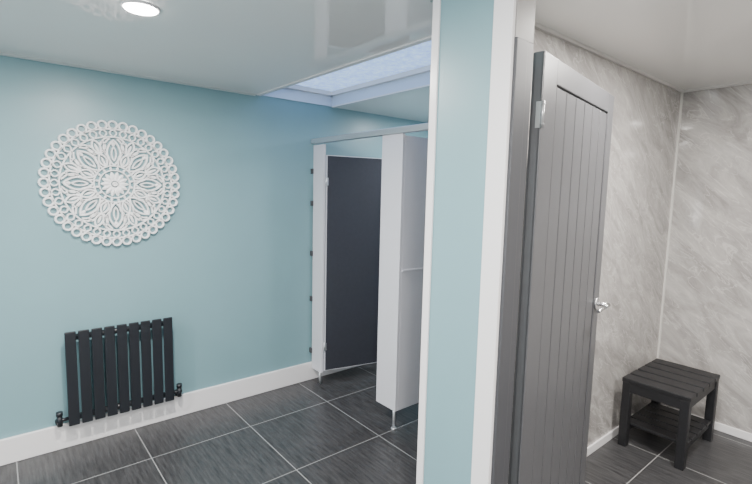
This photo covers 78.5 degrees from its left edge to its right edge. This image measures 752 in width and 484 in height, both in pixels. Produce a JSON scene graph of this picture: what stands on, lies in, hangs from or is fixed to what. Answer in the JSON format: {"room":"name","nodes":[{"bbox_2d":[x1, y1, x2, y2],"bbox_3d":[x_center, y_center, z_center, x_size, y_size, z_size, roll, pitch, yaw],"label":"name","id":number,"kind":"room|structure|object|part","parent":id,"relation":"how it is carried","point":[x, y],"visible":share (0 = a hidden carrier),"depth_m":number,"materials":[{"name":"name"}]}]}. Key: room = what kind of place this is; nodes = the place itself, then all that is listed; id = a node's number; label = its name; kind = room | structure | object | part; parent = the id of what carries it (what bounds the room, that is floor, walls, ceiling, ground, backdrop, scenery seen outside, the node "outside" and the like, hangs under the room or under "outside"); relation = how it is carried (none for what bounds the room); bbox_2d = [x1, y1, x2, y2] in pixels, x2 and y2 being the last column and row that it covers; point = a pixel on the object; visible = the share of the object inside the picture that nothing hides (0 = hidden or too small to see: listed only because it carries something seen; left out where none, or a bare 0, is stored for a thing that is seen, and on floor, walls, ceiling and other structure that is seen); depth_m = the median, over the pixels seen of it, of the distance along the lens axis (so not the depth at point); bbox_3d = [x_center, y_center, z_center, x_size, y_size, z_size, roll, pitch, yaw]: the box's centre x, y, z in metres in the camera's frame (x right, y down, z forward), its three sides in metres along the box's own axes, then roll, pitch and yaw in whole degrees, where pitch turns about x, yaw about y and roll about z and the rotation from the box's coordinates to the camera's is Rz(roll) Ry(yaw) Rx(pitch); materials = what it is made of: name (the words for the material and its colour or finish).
{"room":"public restroom","nodes":[
{"label":"public restroom","id":0,"kind":"room"},
{"bbox_2d":[0,55,427,438],"bbox_3d":[-1.425,-0.156,2.980,6.000,2.700,0.100,-4,8,-39],"label":"wall","id":1,"kind":"structure","parent":0,"point":[231,267],"depth_m":2.98,"materials":[{"name":"teal paint"}]},
{"bbox_2d":[37,120,179,245],"bbox_3d":[-1.562,-0.346,2.753,0.749,0.748,0.034,-4,8,-39],"label":"wall art","id":2,"kind":"object","parent":1,"relation":"attached to","point":[109,179],"visible":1,"depth_m":2.73,"materials":[{"name":"white wood"}]},
{"bbox_2d":[55,317,181,427],"bbox_3d":[-1.575,0.777,2.853,0.703,0.565,0.086,-4,8,-39],"label":"radiator","id":3,"kind":"object","parent":1,"relation":"attached to","point":[74,414],"visible":1,"depth_m":2.80,"materials":[{"name":"black metal"}]},
{"bbox_2d":[0,53,255,95],"bbox_3d":[-2.270,-0.949,2.103,3.665,0.010,0.012,-4,8,-39],"label":"trim","id":4,"kind":"structure","parent":1,"relation":"attached to","point":[2,54],"depth_m":2.71,"materials":[{"name":"grey"}]},
{"bbox_2d":[0,358,360,465],"bbox_3d":[-1.494,1.123,3.009,5.800,0.147,0.020,-4,8,-39],"label":"baseboard","id":5,"kind":"structure","parent":1,"relation":"attached to","point":[16,448],"depth_m":3.00,"materials":[{"name":"white wood"}]},
{"bbox_2d":[0,0,751,122],"bbox_3d":[0.197,-0.832,0.876,5.900,0.137,5.053,-4,8,-39],"label":"ceiling","id":6,"kind":"structure","parent":0,"point":[256,47],"depth_m":2.05,"materials":[{"name":"paint"}]},
{"bbox_2d":[120,0,160,15],"bbox_3d":[-0.883,-0.875,1.728,0.138,0.010,0.138,-4,8,-39],"label":"recessed light","id":7,"kind":"object","parent":6,"relation":"in","point":[133,6],"visible":1,"depth_m":1.71,"materials":[{"name":"white plastic"}]},
{"bbox_2d":[262,88,331,106],"bbox_3d":[-0.591,-1.120,3.477,0.625,0.109,0.012,-4,8,-39],"label":"lining","id":8,"kind":"object","parent":6,"relation":"attached to","point":[285,93],"visible":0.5,"depth_m":3.50,"materials":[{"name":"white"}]},
{"bbox_2d":[257,36,431,107],"bbox_3d":[0.005,-1.025,2.760,0.669,0.116,1.863,-4,8,-39],"label":"frame","id":9,"kind":"object","parent":6,"relation":"attached to","point":[424,69],"visible":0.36,"depth_m":3.03,"materials":[{"name":"white"}]},
{"bbox_2d":[296,40,431,91],"bbox_3d":[0.003,-1.093,2.757,0.665,0.020,1.871,-4,8,-39],"label":"glazing","id":10,"kind":"object","parent":9,"relation":"on","point":[417,56],"visible":0.17,"depth_m":2.93,"materials":[{"name":"blue"}]},
{"bbox_2d":[332,71,430,105],"bbox_3d":[0.245,-1.044,2.971,0.024,0.111,1.841,-4,8,-39],"label":"lining","id":11,"kind":"object","parent":6,"relation":"attached to","point":[422,79],"visible":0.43,"depth_m":3.18,"materials":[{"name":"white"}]},
{"bbox_2d":[0,363,751,483],"bbox_3d":[0.143,1.480,1.127,6.100,0.080,5.253,-4,8,-39],"label":"floor","id":12,"kind":"structure","parent":0,"point":[335,430],"depth_m":2.75,"materials":[{"name":"tile"}]},
{"bbox_2d":[309,123,428,429],"bbox_3d":[0.717,0.215,3.494,1.662,1.950,1.912,-4,8,-39],"label":"toilet cubicle","id":13,"kind":"object","parent":12,"relation":"on","point":[369,236],"visible":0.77,"depth_m":3.53,"materials":[{"name":"grey laminate"}]},
{"bbox_3d":[-0.083,0.174,3.747,0.700,1.700,0.023,-2,7,-26],"label":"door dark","id":14,"kind":"part","parent":13,"relation":"part of","materials":[{"name":"laminate"}]},
{"bbox_3d":[0.116,-0.694,2.877,0.044,0.038,1.912,-4,8,-39],"label":"header rail","id":15,"kind":"part","parent":13,"relation":"part of","materials":[{"name":"silver metal"}]},
{"bbox_2d":[618,358,719,470],"bbox_3d":[1.863,1.063,2.927,0.562,0.440,0.370,-4,8,-39],"label":"stool","id":16,"kind":"object","parent":12,"relation":"on","point":[679,386],"visible":1,"depth_m":2.86,"materials":[{"name":"black wood"}]},
{"bbox_2d":[630,402,710,447],"bbox_3d":[1.861,1.166,2.938,0.520,0.053,0.346,-4,8,-39],"label":"shelf","id":17,"kind":"object","parent":16,"relation":"attached to","point":[655,418],"depth_m":2.91,"materials":[{"name":"black wood"}]},
{"bbox_2d":[423,0,493,483],"bbox_3d":[0.301,0.037,1.575,0.140,2.700,0.409,-4,8,-39],"label":"wall","id":18,"kind":"structure","parent":0,"point":[466,26],"depth_m":1.50,"materials":[{"name":"teal paint"}]},
{"bbox_2d":[416,0,440,483],"bbox_3d":[0.199,0.269,1.650,0.066,2.218,0.032,-4,8,-39],"label":"trim","id":19,"kind":"structure","parent":18,"relation":"attached to","point":[436,16],"depth_m":1.60,"materials":[{"name":"white"}]},
{"bbox_2d":[471,0,515,483],"bbox_3d":[0.347,0.259,1.417,0.014,2.295,0.068,-4,8,-39],"label":"trim","id":20,"kind":"structure","parent":18,"relation":"attached to","point":[504,16],"depth_m":1.38,"materials":[{"name":"white"}]},
{"bbox_2d":[491,37,533,483],"bbox_3d":[0.407,0.409,1.437,0.090,1.995,0.011,-4,8,-39],"label":"door frame","id":21,"kind":"structure","parent":18,"relation":"attached to","point":[523,49],"depth_m":1.39,"materials":[{"name":"grey paint"}]},
{"bbox_2d":[515,0,609,312],"bbox_3d":[0.716,-0.260,1.691,0.161,1.305,0.964,6,8,39],"label":"door","id":22,"kind":"structure","parent":18,"relation":"in","point":[525,9],"depth_m":1.33,"materials":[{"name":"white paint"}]},
{"bbox_3d":[0.432,-0.732,1.315,0.090,0.299,0.005,-4,8,-39],"label":"jamb panel","id":23,"kind":"part","parent":22,"relation":"part of","materials":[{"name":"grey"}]},
{"bbox_2d":[509,51,613,483],"bbox_3d":[0.743,0.374,1.817,0.050,1.982,0.821,7,8,40],"label":"leaf","id":24,"kind":"object","parent":22,"relation":"attached to","point":[568,158],"depth_m":1.68,"materials":[{"name":"grey paint"}]},
{"bbox_3d":[0.489,0.391,1.506,0.014,1.660,0.029,-4,8,-39],"label":"hinges","id":25,"kind":"part","parent":24,"relation":"part of","materials":[{"name":"silver metal"}]},
{"bbox_3d":[0.951,0.281,2.057,0.161,0.160,0.178,7,8,40],"label":"lever handle","id":26,"kind":"part","parent":22,"relation":"part of","materials":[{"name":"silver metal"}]},
{"bbox_2d":[508,28,680,483],"bbox_3d":[1.151,-0.047,2.526,2.415,2.700,0.030,-4,8,-39],"label":"wall","id":27,"kind":"structure","parent":0,"point":[646,110],"depth_m":2.87,"materials":[{"name":"grey stone"}]},
{"bbox_2d":[587,425,618,455],"bbox_3d":[1.143,1.269,2.660,2.390,0.055,0.012,-4,8,-39],"label":"baseboard","id":28,"kind":"structure","parent":27,"relation":"attached to","point":[607,437],"depth_m":2.88,"materials":[{"name":"white wood"}]},
{"bbox_2d":[534,22,751,92],"bbox_3d":[2.152,-0.824,1.219,2.450,0.016,3.090,-4,8,-39],"label":"trim","id":29,"kind":"structure","parent":27,"relation":"attached to","point":[538,26],"depth_m":2.53,"materials":[{"name":"grey"}]},
{"bbox_2d":[657,93,683,358],"bbox_3d":[2.087,0.068,3.291,0.012,2.240,0.012,-4,8,-39],"label":"trim","id":30,"kind":"structure","parent":27,"relation":"attached to","point":[682,94],"depth_m":3.27,"materials":[{"name":"grey plastic"}]},
{"bbox_2d":[659,84,751,432],"bbox_3d":[3.102,0.041,2.143,0.100,2.700,3.125,-4,8,-39],"label":"wall","id":31,"kind":"structure","parent":0,"point":[707,321],"depth_m":3.08,"materials":[{"name":"grey stone"}]},
{"bbox_2d":[661,404,751,441],"bbox_3d":[3.043,1.360,2.232,0.012,0.055,3.078,-4,8,-39],"label":"baseboard","id":32,"kind":"structure","parent":31,"relation":"attached to","point":[718,426],"depth_m":3.05,"materials":[{"name":"white wood"}]}
]}

